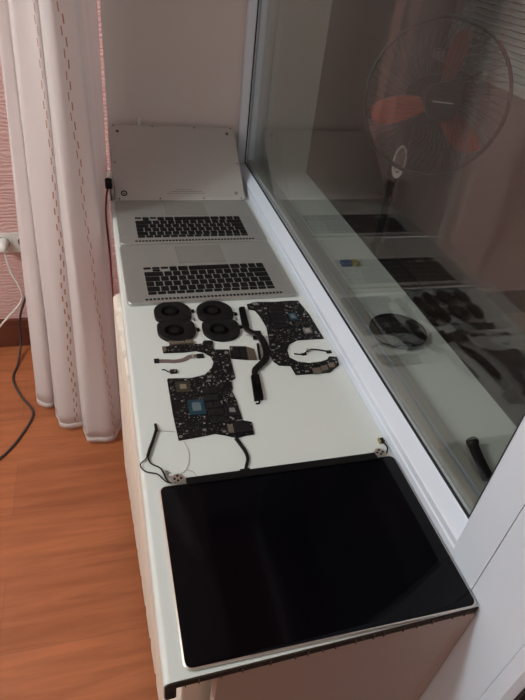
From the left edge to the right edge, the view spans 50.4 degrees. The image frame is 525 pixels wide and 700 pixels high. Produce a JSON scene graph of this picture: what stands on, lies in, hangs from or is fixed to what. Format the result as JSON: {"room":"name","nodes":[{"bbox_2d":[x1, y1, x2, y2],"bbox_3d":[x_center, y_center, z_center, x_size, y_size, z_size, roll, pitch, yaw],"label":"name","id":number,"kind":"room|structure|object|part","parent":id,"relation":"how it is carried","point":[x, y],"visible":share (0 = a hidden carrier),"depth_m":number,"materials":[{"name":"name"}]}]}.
{"room":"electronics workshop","nodes":[
{"label":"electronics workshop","id":0,"kind":"room"},
{"bbox_2d":[0,0,117,318],"bbox_3d":[-1.781,-0.977,1.191,3.640,2.500,0.120,-4,39,-15],"label":"wall","id":1,"kind":"structure","parent":0,"point":[10,295],"depth_m":1.86,"materials":[{"name":"paint"}]},
{"bbox_2d":[0,232,20,252],"bbox_3d":[-0.875,-0.364,1.902,0.172,0.070,0.013,-4,39,-15],"label":"wall socket","id":2,"kind":"object","parent":1,"relation":"attached to","point":[14,245],"visible":0.43,"depth_m":1.90,"materials":[{"name":"white plastic"}]},
{"bbox_2d":[0,237,22,326],"bbox_3d":[-1.019,-0.169,1.955,0.348,0.449,0.078,-6,39,-16],"label":"power cord","id":3,"kind":"object","parent":2,"relation":"attached to","point":[4,242],"visible":1,"depth_m":1.90,"materials":[{"name":"white plastic"}]},
{"bbox_2d":[0,317,30,346],"bbox_3d":[-2.101,0.023,1.803,3.192,0.115,0.022,-4,39,-15],"label":"baseboard","id":4,"kind":"structure","parent":1,"relation":"attached to","point":[9,331],"depth_m":2.10,"materials":[{"name":"brown wood"}]},
{"bbox_2d":[0,345,157,699],"bbox_3d":[-1.407,1.356,0.323,3.560,0.050,4.220,-4,39,-15],"label":"floor","id":5,"kind":"structure","parent":0,"point":[74,625],"depth_m":1.47,"materials":[{"name":"orange laminate"}]},
{"bbox_2d":[0,241,33,459],"bbox_3d":[-0.826,0.020,1.747,0.186,0.452,0.750,8,37,0],"label":"power cord","id":6,"kind":"object","parent":5,"relation":"on","point":[24,300],"visible":0.62,"depth_m":1.95,"materials":[{"name":"black plastic"}]},
{"bbox_2d":[113,293,211,699],"bbox_3d":[-0.291,0.221,1.377,0.088,0.691,1.367,-6,39,-17],"label":"radiator","id":7,"kind":"object","parent":5,"relation":"on","point":[202,691],"visible":0.13,"depth_m":1.13,"materials":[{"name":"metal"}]},
{"bbox_2d":[100,0,246,170],"bbox_3d":[-0.168,-1.117,1.289,0.442,1.468,0.012,-4,39,-15],"label":"wall reveal","id":8,"kind":"structure","parent":0,"point":[167,62],"depth_m":1.52,"materials":[{"name":"white paint"}]},
{"bbox_2d":[210,612,475,699],"bbox_3d":[0.068,0.625,0.876,0.325,0.736,0.018,-4,39,-15],"label":"wall","id":9,"kind":"structure","parent":0,"point":[400,665],"depth_m":0.70,"materials":[{"name":"paint"}]},
{"bbox_2d":[107,171,478,699],"bbox_3d":[-0.099,-0.090,1.179,0.384,0.038,1.441,-4,39,-15],"label":"window sill","id":10,"kind":"structure","parent":9,"relation":"attached to","point":[308,417],"depth_m":0.89,"materials":[{"name":"plastic"}]},
{"bbox_2d":[105,178,113,310],"bbox_3d":[-0.421,-0.058,1.625,0.025,0.793,0.315,-4,39,-15],"label":"cord","id":11,"kind":"object","parent":10,"relation":"hanging from","point":[108,181],"visible":0.61,"depth_m":1.48,"materials":[{"name":"black plastic"}]},
{"bbox_2d":[162,369,177,373],"bbox_3d":[-0.161,0.036,0.968,0.027,0.004,0.011,1,38,-8],"label":"module","id":12,"kind":"object","parent":10,"relation":"on","point":[172,371],"visible":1,"depth_m":0.97,"materials":[{"name":"black"}]},
{"bbox_2d":[154,302,194,321],"bbox_3d":[-0.176,-0.077,1.112,0.080,0.006,0.068,-4,39,-15],"label":"fan","id":13,"kind":"object","parent":10,"relation":"on","point":[165,311],"visible":1,"depth_m":1.11,"materials":[{"name":"black plastic"}]},
{"bbox_2d":[109,124,244,200],"bbox_3d":[-0.239,-0.528,1.573,0.359,0.140,0.205,-4,39,-15],"label":"cover","id":14,"kind":"object","parent":10,"relation":"on","point":[150,162],"visible":1,"depth_m":1.57,"materials":[{"name":"silver metal"}]},
{"bbox_2d":[157,320,199,341],"bbox_3d":[-0.159,-0.036,1.061,0.080,0.006,0.068,-4,39,-15],"label":"fan","id":15,"kind":"object","parent":10,"relation":"on","point":[171,330],"visible":1,"depth_m":1.06,"materials":[{"name":"black plastic"}]},
{"bbox_2d":[154,353,203,362],"bbox_3d":[-0.149,0.016,0.998,0.090,0.003,0.018,-8,40,-19],"label":"cable","id":16,"kind":"object","parent":10,"relation":"on","point":[193,355],"visible":1,"depth_m":0.99,"materials":[{"name":"grey plastic"}]},
{"bbox_2d":[115,200,266,245],"bbox_3d":[-0.190,-0.334,1.440,0.359,0.008,0.247,-4,39,-15],"label":"case","id":17,"kind":"object","parent":10,"relation":"on","point":[139,222],"visible":1,"depth_m":1.43,"materials":[{"name":"metal"}]},
{"bbox_3d":[-0.180,-0.311,1.409,0.277,0.001,0.116,-4,39,-15],"label":"keyboard frame","id":18,"kind":"part","parent":17,"relation":"part of","materials":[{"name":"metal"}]},
{"bbox_2d":[135,238,253,241],"bbox_3d":[-0.160,-0.267,1.354,0.290,0.001,0.006,-4,39,-15],"label":"vent","id":19,"kind":"object","parent":17,"relation":"attached to","point":[136,239],"depth_m":1.35,"materials":[{"name":"black"}]},
{"bbox_2d":[162,339,253,440],"bbox_3d":[-0.098,0.059,0.949,0.123,0.004,0.255,-4,39,-15],"label":"board","id":20,"kind":"object","parent":10,"relation":"on","point":[203,405],"visible":1,"depth_m":0.92,"materials":[{"name":"black"}]},
{"bbox_2d":[204,340,211,343],"bbox_3d":[-0.102,-0.014,1.043,0.016,0.002,0.010,-4,39,-15],"label":"socket","id":21,"kind":"object","parent":20,"relation":"attached to","point":[205,341],"depth_m":1.04,"materials":[{"name":"black plastic"}]},
{"bbox_2d":[227,425,233,432],"bbox_3d":[-0.050,0.123,0.873,0.009,0.002,0.016,-2,38,-13],"label":"socket","id":22,"kind":"object","parent":20,"relation":"attached to","point":[230,428],"depth_m":0.87,"materials":[{"name":"brown"}]},
{"bbox_2d":[120,241,296,305],"bbox_3d":[-0.128,-0.179,1.250,0.359,0.008,0.247,-5,39,-16],"label":"case","id":23,"kind":"object","parent":10,"relation":"on","point":[156,274],"visible":1,"depth_m":1.23,"materials":[{"name":"metal"}]},
{"bbox_3d":[-0.117,-0.157,1.218,0.277,0.001,0.116,-5,39,-16],"label":"keyboard frame","id":24,"kind":"part","parent":23,"relation":"part of","materials":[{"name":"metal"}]},
{"bbox_2d":[145,291,281,300],"bbox_3d":[-0.097,-0.113,1.165,0.290,0.001,0.006,-5,39,-15],"label":"vent","id":25,"kind":"object","parent":23,"relation":"attached to","point":[207,295],"depth_m":1.16,"materials":[{"name":"black"}]},
{"bbox_2d":[196,301,237,321],"bbox_3d":[-0.094,-0.079,1.129,0.080,0.006,0.068,-4,39,-15],"label":"fan","id":26,"kind":"object","parent":10,"relation":"on","point":[208,310],"visible":1,"depth_m":1.12,"materials":[{"name":"black plastic"}]},
{"bbox_2d":[202,319,241,341],"bbox_3d":[-0.076,-0.038,1.079,0.079,0.006,0.068,-4,39,-15],"label":"fan","id":27,"kind":"object","parent":10,"relation":"on","point":[219,330],"visible":1,"depth_m":1.07,"materials":[{"name":"black plastic"}]},
{"bbox_2d":[229,346,256,359],"bbox_3d":[-0.036,0.005,1.031,0.048,0.003,0.040,1,38,-9],"label":"card","id":28,"kind":"object","parent":10,"relation":"on","point":[236,352],"visible":1,"depth_m":1.03,"materials":[{"name":"brown"}]},
{"bbox_2d":[239,306,269,403],"bbox_3d":[-0.007,0.000,1.039,0.048,0.007,0.284,0,38,-9],"label":"pipe","id":29,"kind":"object","parent":10,"relation":"on","point":[258,396],"visible":1,"depth_m":1.03,"materials":[{"name":"black metal"}]},
{"bbox_2d":[247,301,338,374],"bbox_3d":[0.058,-0.031,1.092,0.131,0.004,0.242,-4,39,-15],"label":"board","id":30,"kind":"object","parent":10,"relation":"on","point":[286,322],"visible":1,"depth_m":1.10,"materials":[{"name":"black circuit board plastic"},{"name":"metal"}]},
{"bbox_2d":[140,423,475,670],"bbox_3d":[0.034,0.213,0.769,0.381,0.007,0.368,-4,39,-15],"label":"display","id":31,"kind":"object","parent":10,"relation":"on","point":[271,559],"visible":1,"depth_m":0.71,"materials":[{"name":"black glass"}]},
{"bbox_2d":[294,348,331,355],"bbox_3d":[0.094,0.002,1.056,0.074,0.004,0.016,-4,39,-15],"label":"lead","id":32,"kind":"object","parent":10,"relation":"on","point":[307,349],"visible":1,"depth_m":1.06,"materials":[{"name":"black"}]},
{"bbox_2d":[306,0,457,242],"bbox_3d":[0.353,-1.615,2.340,1.160,2.550,0.100,-4,39,-15],"label":"wall","id":33,"kind":"structure","parent":0,"point":[343,163],"depth_m":2.63,"materials":[{"name":"grey paint"}]},
{"bbox_2d":[364,243,524,426],"bbox_3d":[0.713,0.616,1.645,1.160,0.050,4.050,-4,39,-15],"label":"floor","id":34,"kind":"structure","parent":0,"point":[494,383],"depth_m":2.49,"materials":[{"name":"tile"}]},
{"bbox_2d":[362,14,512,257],"bbox_3d":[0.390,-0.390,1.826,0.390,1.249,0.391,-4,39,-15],"label":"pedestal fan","id":35,"kind":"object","parent":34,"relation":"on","point":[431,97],"visible":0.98,"depth_m":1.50,"materials":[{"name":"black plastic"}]},
{"bbox_3d":[0.364,-0.649,1.508,0.141,0.068,0.057,5,37,-4],"label":"blade","id":36,"kind":"part","parent":35,"relation":"part of","materials":[{"name":"brown plastic"}]},
{"bbox_3d":[0.407,-0.561,1.664,0.038,0.095,0.044,12,38,6],"label":"control panel","id":37,"kind":"part","parent":35,"relation":"part of","materials":[{"name":"beige plastic"}]},
{"bbox_3d":[0.500,-0.755,1.446,0.090,0.150,0.018,-27,49,-37],"label":"blade","id":38,"kind":"part","parent":35,"relation":"part of","materials":[{"name":"brown plastic"}]},
{"bbox_3d":[0.535,-0.598,1.526,0.130,0.121,0.040,12,38,6],"label":"blade","id":39,"kind":"part","parent":35,"relation":"part of","materials":[{"name":"brown plastic"}]},
{"bbox_2d":[384,58,524,400],"bbox_3d":[1.288,0.209,1.439,0.100,0.960,3.950,-4,39,-15],"label":"wall","id":40,"kind":"structure","parent":0,"point":[460,233],"depth_m":2.40,"materials":[{"name":"grey paint"}]},
{"bbox_2d":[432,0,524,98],"bbox_3d":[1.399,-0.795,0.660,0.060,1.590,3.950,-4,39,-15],"label":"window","id":41,"kind":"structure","parent":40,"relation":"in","point":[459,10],"depth_m":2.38,"materials":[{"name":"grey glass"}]},
{"bbox_3d":[0.299,0.229,-0.025,0.448,2.500,4.220,-4,39,-15],"label":"wall window","id":42,"kind":"structure","parent":0,"visible":0},
{"bbox_2d":[237,0,524,590],"bbox_3d":[0.256,-0.752,0.880,0.243,1.560,1.660,-4,39,-15],"label":"window","id":43,"kind":"structure","parent":42,"relation":"attached to","point":[472,525],"depth_m":1.13,"materials":[{"name":"clear glass"}]},
{"bbox_2d":[340,259,358,266],"bbox_3d":[0.209,-0.210,1.348,0.042,0.009,0.021,-4,39,-15],"label":"battery pack","id":44,"kind":"object","parent":43,"relation":"on","point":[353,262],"visible":1,"depth_m":1.34,"materials":[{"name":"blue"}]},
{"bbox_3d":[0.112,-0.156,1.250,0.068,0.062,1.360,-4,39,-15],"label":"rail","id":45,"kind":"part","parent":43,"relation":"part of","materials":[{"name":"white plastic"}]},
{"bbox_2d":[369,313,426,349],"bbox_3d":[0.274,-0.037,1.132,0.117,0.011,0.117,-4,39,-15],"label":"round dish","id":46,"kind":"object","parent":43,"relation":"on","point":[398,331],"visible":0.99,"depth_m":1.13,"materials":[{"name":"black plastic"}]},
{"bbox_2d":[466,436,491,480],"bbox_3d":[0.338,0.169,0.868,0.020,0.020,0.074,4,37,-5],"label":"torch","id":47,"kind":"object","parent":43,"relation":"on","point":[472,443],"visible":0.95,"depth_m":0.86,"materials":[{"name":"black plastic"}]},
{"bbox_2d":[419,506,524,699],"bbox_3d":[0.460,0.350,0.093,0.074,2.200,1.068,-4,39,-15],"label":"door","id":48,"kind":"structure","parent":42,"relation":"attached to","point":[487,662],"depth_m":0.66,"materials":[{"name":"white plastic"}]},
{"bbox_3d":[0.462,0.367,0.070,0.064,2.160,0.952,-4,39,-15],"label":"sash","id":49,"kind":"part","parent":48,"relation":"part of","materials":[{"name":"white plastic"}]},
{"bbox_3d":[-1.319,-0.641,-1.270,3.200,0.050,4.220,-4,39,-15],"label":"ceiling","id":50,"kind":"structure","parent":0,"visible":0},
{"bbox_3d":[-0.110,-1.185,-0.246,0.080,0.085,2.619,-4,39,-15],"label":"rail","id":51,"kind":"object","parent":50,"relation":"attached to","visible":0},
{"bbox_2d":[0,0,121,441],"bbox_3d":[-0.505,-0.769,1.199,0.290,2.395,0.413,-4,39,-15],"label":"curtain","id":52,"kind":"object","parent":51,"relation":"hanging from","point":[50,49],"visible":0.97,"depth_m":1.40,"materials":[{"name":"white fabric"}]}
]}

